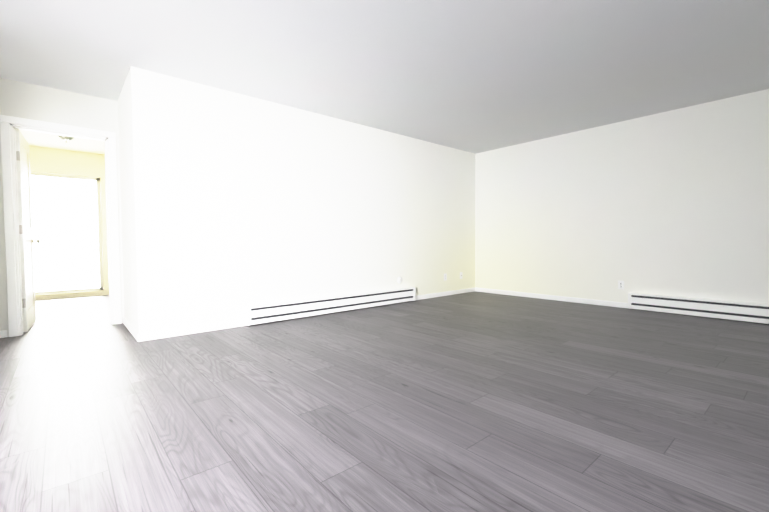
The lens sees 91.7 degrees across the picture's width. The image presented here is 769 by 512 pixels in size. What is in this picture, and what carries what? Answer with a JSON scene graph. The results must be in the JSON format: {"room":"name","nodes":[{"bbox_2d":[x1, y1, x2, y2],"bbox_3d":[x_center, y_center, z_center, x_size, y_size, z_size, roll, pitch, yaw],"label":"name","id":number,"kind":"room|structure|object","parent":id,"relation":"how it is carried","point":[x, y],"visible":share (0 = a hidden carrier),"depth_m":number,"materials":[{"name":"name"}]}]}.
{"room":"empty living room","nodes":[
{"label":"empty living room","id":0,"kind":"room"},
{"bbox_2d":[0,78,123,336],"bbox_3d":[-3.445,-0.454,3.729,1.980,2.440,0.120,-2,3,-41],"label":"wall","id":1,"kind":"structure","parent":0,"point":[31,101],"depth_m":3.72,"materials":[{"name":"paint"}]},
{"bbox_2d":[15,129,39,331],"bbox_3d":[-3.801,-0.250,3.958,0.169,2.000,0.722,-2,3,-38],"label":"door leaf","id":2,"kind":"structure","parent":1,"relation":"in","point":[27,241],"depth_m":3.86,"materials":[{"name":"paint"}]},
{"bbox_2d":[0,115,121,336],"bbox_3d":[-3.298,-0.287,3.861,0.883,2.095,0.156,-2,3,-41],"label":"door frame","id":3,"kind":"structure","parent":1,"relation":"attached to","point":[11,226],"depth_m":3.62,"materials":[{"name":"paint"}]},
{"bbox_2d":[29,146,108,299],"bbox_3d":[-5.440,-0.521,6.035,1.680,2.440,0.120,-2,3,-41],"label":"wall","id":4,"kind":"structure","parent":0,"point":[59,161],"depth_m":6.21,"materials":[{"name":"paint"}]},
{"bbox_2d":[30,172,103,294],"bbox_3d":[-5.319,-0.362,6.184,1.010,1.950,0.060,-2,3,-41],"label":"glass door","id":5,"kind":"structure","parent":4,"relation":"in","point":[67,229],"depth_m":6.22,"materials":[{"name":"glass"}]},
{"bbox_2d":[117,72,136,331],"bbox_3d":[-2.557,-0.463,3.802,0.120,2.440,0.930,-2,3,-41],"label":"wall","id":6,"kind":"structure","parent":0,"point":[126,198],"depth_m":3.71,"materials":[{"name":"paint"}]},
{"bbox_2d":[123,317,139,341],"bbox_3d":[-2.556,0.725,3.751,0.012,0.070,1.062,-2,3,-41],"label":"baseboard","id":7,"kind":"structure","parent":6,"relation":"attached to","point":[137,336],"depth_m":3.63,"materials":[{"name":"paint"}]},
{"bbox_2d":[129,66,474,333],"bbox_3d":[-0.296,-0.521,5.062,5.190,2.440,0.120,-2,3,-41],"label":"wall","id":8,"kind":"structure","parent":0,"point":[241,202],"depth_m":4.16,"materials":[{"name":"paint"}]},
{"bbox_2d":[140,320,243,341],"bbox_3d":[-1.847,0.723,3.671,0.922,0.070,0.015,-2,3,-41],"label":"baseboard","id":9,"kind":"structure","parent":8,"relation":"attached to","point":[178,331],"depth_m":3.62,"materials":[{"name":"paint"}]},
{"bbox_2d":[245,287,415,325],"bbox_3d":[-0.505,0.603,4.776,2.520,0.197,0.082,-2,3,-41],"label":"heater","id":10,"kind":"object","parent":8,"relation":"attached to","point":[264,313],"visible":1,"depth_m":4.54,"materials":[{"name":"white metal"}]},
{"bbox_2d":[397,276,401,282],"bbox_3d":[0.229,0.350,5.447,0.104,0.104,0.021,-2,3,-41],"label":"electrical outlet","id":11,"kind":"object","parent":8,"relation":"attached to","point":[399,279],"visible":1,"depth_m":5.44,"materials":[{"name":"white plastic"}]},
{"bbox_2d":[416,287,475,299],"bbox_3d":[1.029,0.619,6.152,1.558,0.070,0.015,-2,3,-41],"label":"baseboard","id":12,"kind":"structure","parent":8,"relation":"attached to","point":[432,295],"depth_m":6.11,"materials":[{"name":"paint"}]},
{"bbox_2d":[0,291,768,511],"bbox_3d":[-1.055,0.768,3.967,7.840,0.050,9.040,-2,3,-41],"label":"floor","id":13,"kind":"structure","parent":0,"point":[475,401],"depth_m":1.93,"materials":[{"name":"laminate"}]},
{"bbox_2d":[0,0,768,154],"bbox_3d":[-1.071,-1.715,3.881,7.840,0.062,9.040,-2,3,-41],"label":"ceiling","id":14,"kind":"structure","parent":0,"point":[475,76],"depth_m":3.13,"materials":[{"name":"paint"}]},
{"bbox_2d":[57,135,74,142],"bbox_3d":[-4.179,-1.589,4.897,0.210,0.220,0.213,-2,3,-41],"label":"ceiling light","id":15,"kind":"object","parent":14,"relation":"hanging from","point":[66,138],"visible":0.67,"depth_m":4.87,"materials":[{"name":"glass"}]},
{"bbox_2d":[475,89,768,323],"bbox_3d":[3.197,-0.538,4.896,0.120,2.440,4.700,-2,3,-41],"label":"wall","id":16,"kind":"structure","parent":0,"point":[674,203],"depth_m":4.76,"materials":[{"name":"paint"}]},
{"bbox_2d":[476,288,627,307],"bbox_3d":[2.396,0.623,5.771,0.012,0.070,2.380,-2,3,-41],"label":"baseboard","id":17,"kind":"structure","parent":16,"relation":"attached to","point":[532,295],"depth_m":5.55,"materials":[{"name":"paint"}]},
{"bbox_2d":[618,280,623,288],"bbox_3d":[3.121,0.382,4.923,0.009,0.114,0.070,-2,3,-41],"label":"duplex electrical outlet","id":18,"kind":"object","parent":16,"relation":"attached to","point":[620,284],"visible":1,"depth_m":4.92,"materials":[{"name":"white plastic"}]},
{"bbox_2d":[628,293,768,323],"bbox_3d":[3.957,0.604,3.906,0.082,0.197,2.440,-2,3,-41],"label":"heater","id":19,"kind":"object","parent":16,"relation":"attached to","point":[744,311],"visible":1,"depth_m":4.26,"materials":[{"name":"white metal"}]},
{"bbox_3d":[-3.936,-0.410,2.531,1.430,2.440,1.050,-2,3,-41],"label":"wall","id":20,"kind":"structure","parent":0,"visible":0},
{"bbox_2d":[0,330,6,337],"bbox_3d":[-3.319,0.752,3.099,0.182,0.070,1.050,-2,3,-41],"label":"baseboard","id":21,"kind":"structure","parent":20,"relation":"attached to","point":[3,333],"depth_m":3.53,"materials":[{"name":"paint"}]}
]}

